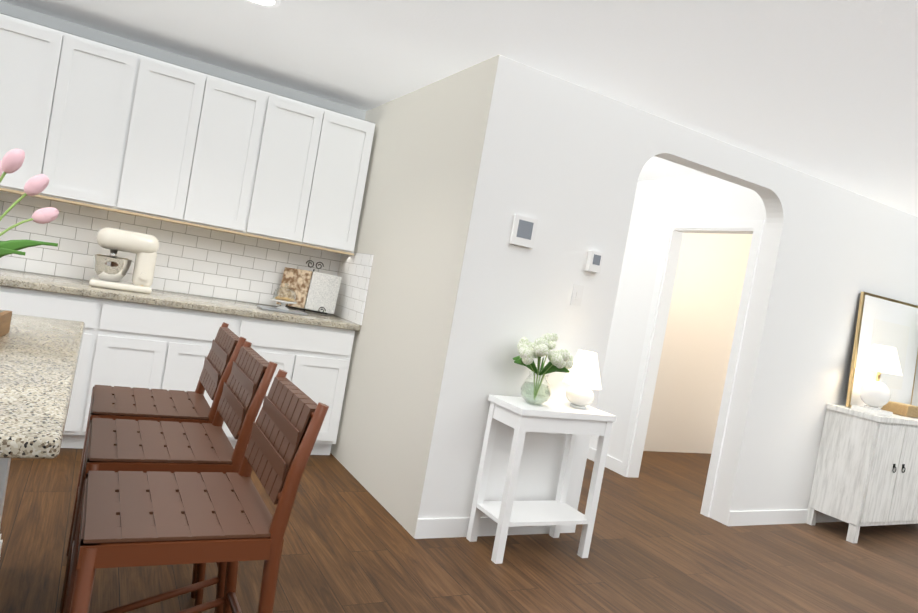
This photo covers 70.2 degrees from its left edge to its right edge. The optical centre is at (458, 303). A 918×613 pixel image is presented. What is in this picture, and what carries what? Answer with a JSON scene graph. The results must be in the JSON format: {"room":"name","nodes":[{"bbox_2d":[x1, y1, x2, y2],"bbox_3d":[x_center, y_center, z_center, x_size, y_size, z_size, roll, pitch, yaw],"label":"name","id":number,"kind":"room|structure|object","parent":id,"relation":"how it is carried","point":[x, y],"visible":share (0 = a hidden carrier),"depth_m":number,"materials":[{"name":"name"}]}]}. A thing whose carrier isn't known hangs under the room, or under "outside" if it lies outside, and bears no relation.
{"room":"open-plan kitchen","nodes":[
{"label":"open-plan kitchen","id":0,"kind":"room"},
{"bbox_2d":[0,13,79,200],"bbox_3d":[-2.523,-1.109,3.693,0.507,0.922,0.325,9,2,-29],"label":"upper cabinet","id":1,"kind":"object","parent":0,"relation":"attached to","point":[37,62],"depth_m":3.61,"materials":[{"name":"white wood"}]},
{"bbox_2d":[52,37,155,212],"bbox_3d":[-2.187,-1.055,3.881,0.507,0.922,0.325,9,2,-29],"label":"upper cabinet","id":2,"kind":"object","parent":0,"relation":"attached to","point":[108,99],"depth_m":3.78,"materials":[{"name":"white wood"}]},
{"bbox_2d":[128,59,219,224],"bbox_3d":[-1.865,-1.004,4.062,0.499,0.922,0.325,9,2,-29],"label":"upper cabinet","id":3,"kind":"object","parent":0,"relation":"attached to","point":[181,100],"depth_m":3.96,"materials":[{"name":"white wood"}]},
{"bbox_2d":[192,78,279,236],"bbox_3d":[-1.536,-0.951,4.247,0.499,0.922,0.325,9,2,-29],"label":"upper cabinet","id":4,"kind":"object","parent":0,"relation":"attached to","point":[235,194],"depth_m":4.15,"materials":[{"name":"white wood"}]},
{"bbox_2d":[260,95,335,248],"bbox_3d":[-1.217,-0.900,4.425,0.498,0.922,0.325,9,2,-29],"label":"upper cabinet","id":5,"kind":"object","parent":0,"relation":"attached to","point":[303,130],"depth_m":4.33,"materials":[{"name":"white wood"}]},
{"bbox_2d":[312,112,374,256],"bbox_3d":[-0.917,-0.852,4.594,0.433,0.922,0.325,9,2,-29],"label":"upper cabinet","id":6,"kind":"object","parent":0,"relation":"attached to","point":[349,152],"depth_m":4.49,"materials":[{"name":"white wood"}]},
{"bbox_2d":[0,448,917,612],"bbox_3d":[0.561,1.421,1.296,11.950,0.100,8.600,9,2,-29],"label":"floor","id":7,"kind":"structure","parent":0,"point":[660,543],"depth_m":3.25,"materials":[{"name":"brown wood"}]},
{"bbox_2d":[0,462,9,553],"bbox_3d":[-1.595,0.539,1.505,0.825,0.880,1.465,9,2,-29],"label":"kitchen island","id":8,"kind":"object","parent":7,"relation":"on","point":[4,466],"depth_m":2.23,"materials":[{"name":"wood"}]},
{"bbox_2d":[0,314,84,461],"bbox_3d":[-1.458,0.097,1.525,0.986,0.036,1.515,9,2,-29],"label":"island countertop","id":9,"kind":"structure","parent":8,"relation":"on","point":[39,356],"depth_m":1.44,"materials":[{"name":"beige stone"}]},
{"bbox_2d":[0,310,11,336],"bbox_3d":[-1.403,0.053,1.586,0.400,0.065,0.620,9,2,-23],"label":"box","id":10,"kind":"object","parent":9,"relation":"on","point":[5,318],"visible":1,"depth_m":1.89,"materials":[{"name":"brown"}]},
{"bbox_2d":[0,148,58,257],"bbox_3d":[-1.181,-0.138,1.541,0.397,0.495,0.454,9,2,-29],"label":"tulips","id":11,"kind":"object","parent":10,"relation":"on","point":[12,161],"visible":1,"depth_m":1.59,"materials":[{"name":"pink plant"}]},
{"bbox_2d":[0,285,119,448],"bbox_3d":[-2.529,0.315,3.697,0.912,0.875,0.619,9,2,-29],"label":"base cabinet","id":12,"kind":"object","parent":7,"relation":"on","point":[99,317],"depth_m":3.60,"materials":[{"name":"white wood"}]},
{"bbox_2d":[60,322,245,606],"bbox_3d":[-1.146,0.547,2.449,0.457,0.969,0.442,9,2,-29],"label":"stool","id":13,"kind":"object","parent":7,"relation":"on","point":[129,403],"visible":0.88,"depth_m":2.40,"materials":[{"name":"brown"}]},
{"bbox_2d":[60,341,277,612],"bbox_3d":[-0.914,0.600,2.021,0.457,0.969,0.442,9,2,-29],"label":"stool","id":14,"kind":"object","parent":7,"relation":"on","point":[117,445],"visible":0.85,"depth_m":1.94,"materials":[{"name":"brown"}]},
{"bbox_2d":[104,301,255,447],"bbox_3d":[-1.874,0.420,4.065,0.896,0.875,0.619,9,2,-29],"label":"base cabinet","id":15,"kind":"object","parent":7,"relation":"on","point":[154,346],"depth_m":3.78,"materials":[{"name":"white wood"}]},
{"bbox_2d":[0,269,359,332],"bbox_3d":[-2.573,-0.155,3.605,4.098,0.040,0.638,9,2,-29],"label":"countertop","id":16,"kind":"structure","parent":15,"relation":"on","point":[11,279],"depth_m":3.87,"materials":[{"name":"beige stone"}]},
{"bbox_2d":[89,227,158,293],"bbox_3d":[-1.998,-0.261,3.901,0.341,0.350,0.220,9,2,-29],"label":"stand mixer","id":17,"kind":"object","parent":16,"relation":"on","point":[111,269],"visible":1,"depth_m":3.84,"materials":[{"name":"beige"}]},
{"bbox_2d":[257,283,307,314],"bbox_3d":[-1.159,-0.045,4.337,0.300,0.192,0.180,9,2,-29],"label":"cake stand","id":18,"kind":"object","parent":16,"relation":"on","point":[284,301],"visible":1,"depth_m":4.30,"materials":[{"name":"grey ceramic"}]},
{"bbox_2d":[276,260,341,313],"bbox_3d":[-1.044,-0.123,4.587,0.393,0.360,0.294,9,2,-29],"label":"cookbook stand","id":19,"kind":"object","parent":16,"relation":"on","point":[322,292],"visible":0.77,"depth_m":4.58,"materials":[{"name":"white paper"}]},
{"bbox_2d":[64,369,328,612],"bbox_3d":[-0.673,0.655,1.575,0.457,0.969,0.442,9,2,-29],"label":"stool","id":20,"kind":"object","parent":7,"relation":"on","point":[119,525],"visible":1,"depth_m":1.48,"materials":[{"name":"brown"}]},
{"bbox_2d":[236,321,354,454],"bbox_3d":[-1.259,0.519,4.410,0.821,0.875,0.619,9,2,-29],"label":"base cabinet","id":21,"kind":"object","parent":7,"relation":"on","point":[316,360],"depth_m":4.22,"materials":[{"name":"white wood"}]},
{"bbox_2d":[330,55,649,537],"bbox_3d":[-0.049,-0.062,4.375,1.030,2.440,2.020,9,2,-29],"label":"wall block","id":22,"kind":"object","parent":7,"relation":"on","point":[464,296],"visible":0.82,"depth_m":3.51,"materials":[{"name":"white paint"}]},
{"bbox_2d":[414,517,575,538],"bbox_3d":[0.230,1.199,3.519,1.028,0.100,0.012,9,2,-29],"label":"baseboard","id":23,"kind":"structure","parent":22,"relation":"attached to","point":[426,528],"depth_m":3.39,"materials":[{"name":"white wood"}]},
{"bbox_2d":[509,215,537,247],"bbox_3d":[0.335,-0.373,3.377,0.140,0.150,0.020,9,2,-29],"label":"thermostat","id":24,"kind":"object","parent":22,"relation":"attached to","point":[523,231],"visible":0.96,"depth_m":3.37,"materials":[{"name":"white plastic"}]},
{"bbox_2d":[570,284,583,305],"bbox_3d":[0.652,-0.046,3.595,0.070,0.115,0.009,9,2,-29],"label":"light switch","id":25,"kind":"object","parent":22,"relation":"attached to","point":[577,295],"visible":1,"depth_m":3.59,"materials":[{"name":"white plastic"}]},
{"bbox_2d":[585,251,602,272],"bbox_3d":[0.749,-0.230,3.610,0.080,0.110,0.035,9,2,-29],"label":"thermostat","id":26,"kind":"object","parent":22,"relation":"attached to","point":[594,261],"visible":1,"depth_m":3.59,"materials":[{"name":"white plastic"}]},
{"bbox_2d":[466,394,616,563],"bbox_3d":[0.422,0.902,3.393,0.600,0.760,0.310,9,2,-29],"label":"console table","id":27,"kind":"object","parent":7,"relation":"on","point":[521,416],"visible":0.98,"depth_m":3.35,"materials":[{"name":"white wood"}]},
{"bbox_2d":[513,333,572,405],"bbox_3d":[0.413,0.327,3.309,0.324,0.372,0.288,9,2,-29],"label":"vase","id":28,"kind":"object","parent":27,"relation":"on","point":[561,360],"visible":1,"depth_m":3.26,"materials":[{"name":"clear glass"}]},
{"bbox_2d":[562,350,601,408],"bbox_3d":[0.655,0.402,3.452,0.210,0.300,0.210,9,2,-29],"label":"light","id":29,"kind":"object","parent":27,"relation":"on","point":[582,376],"visible":1,"depth_m":3.39,"materials":[{"name":"white"}]},
{"bbox_2d":[806,404,917,542],"bbox_3d":[3.337,1.299,4.999,1.420,0.900,0.381,9,2,-29],"label":"sideboard","id":30,"kind":"object","parent":7,"relation":"on","point":[866,471],"visible":1,"depth_m":4.65,"materials":[{"name":"white wood"}]},
{"bbox_2d":[851,344,901,415],"bbox_3d":[3.027,0.545,4.714,0.280,0.490,0.280,9,2,-29],"label":"light","id":31,"kind":"object","parent":30,"relation":"on","point":[876,394],"visible":1,"depth_m":4.64,"materials":[{"name":"white"}]},
{"bbox_2d":[845,292,917,409],"bbox_3d":[3.293,0.395,5.025,0.860,0.860,0.071,9,2,-29],"label":"mirror","id":32,"kind":"object","parent":30,"relation":"on","point":[882,320],"visible":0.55,"depth_m":4.99,"materials":[{"name":"gold metal"}]},
{"bbox_2d":[882,401,917,417],"bbox_3d":[3.381,0.806,4.978,0.220,0.084,0.180,9,2,-29],"label":"wicker box","id":33,"kind":"object","parent":30,"relation":"on","point":[902,409],"visible":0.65,"depth_m":4.90,"materials":[{"name":"brown wicker"}]},
{"bbox_2d":[0,0,917,216],"bbox_3d":[1.001,-1.079,1.226,11.950,0.100,8.600,9,2,-29],"label":"ceiling","id":34,"kind":"structure","parent":0,"point":[826,90],"depth_m":3.17,"materials":[{"name":"white paint"}]},
{"bbox_2d":[245,0,279,7],"bbox_3d":[-0.926,-1.412,3.013,0.196,0.010,0.196,9,2,-29],"label":"recessed light","id":35,"kind":"object","parent":34,"relation":"in","point":[269,3],"visible":0.94,"depth_m":3.06,"materials":[{"name":"white"}]},
{"bbox_2d":[589,176,765,517],"bbox_3d":[1.630,0.209,5.237,0.120,2.440,1.620,9,2,-29],"label":"wall","id":36,"kind":"structure","parent":0,"point":[657,204],"depth_m":5.39,"materials":[{"name":"white paint"}]},
{"bbox_2d":[587,447,621,473],"bbox_3d":[1.155,1.303,5.633,0.012,0.100,0.715,9,2,-29],"label":"baseboard","id":37,"kind":"structure","parent":36,"relation":"attached to","point":[613,464],"depth_m":5.43,"materials":[{"name":"white"}]},
{"bbox_2d":[620,220,764,516],"bbox_3d":[1.759,0.416,4.932,0.135,2.095,0.890,9,2,-29],"label":"door frame","id":38,"kind":"structure","parent":36,"relation":"attached to","point":[675,231],"depth_m":5.22,"materials":[{"name":"white wood"}]},
{"bbox_2d":[643,233,752,453],"bbox_3d":[2.177,0.269,6.535,2.100,2.440,0.120,9,2,-29],"label":"wall","id":39,"kind":"structure","parent":0,"point":[698,337],"depth_m":6.59,"materials":[{"name":"beige paint"}]},
{"bbox_2d":[637,113,917,524],"bbox_3d":[2.748,0.416,4.867,4.410,2.440,0.130,9,2,-29],"label":"wall","id":40,"kind":"structure","parent":0,"point":[830,252],"depth_m":4.55,"materials":[{"name":"white paint"}]},
{"bbox_2d":[726,509,843,525],"bbox_3d":[3.144,1.667,5.154,3.060,0.100,0.012,9,2,-29],"label":"baseboard","id":41,"kind":"structure","parent":40,"relation":"attached to","point":[761,517],"depth_m":4.63,"materials":[{"name":"white wood"}]},
{"bbox_3d":[-3.558,-0.654,3.472,6.070,2.440,0.150,9,2,-29],"label":"wall","id":42,"kind":"structure","parent":0,"visible":0},
{"bbox_2d":[0,1,365,119],"bbox_3d":[-2.471,-1.642,3.851,4.100,0.140,0.002,9,2,-29],"label":"wall band","id":43,"kind":"object","parent":42,"relation":"attached to","point":[93,34],"visible":0.33,"depth_m":4.19,"materials":[{"name":"grey paint"}]},
{"bbox_2d":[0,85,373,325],"bbox_3d":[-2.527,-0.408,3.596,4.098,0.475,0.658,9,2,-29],"label":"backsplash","id":44,"kind":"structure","parent":42,"relation":"attached to","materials":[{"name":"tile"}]}
]}

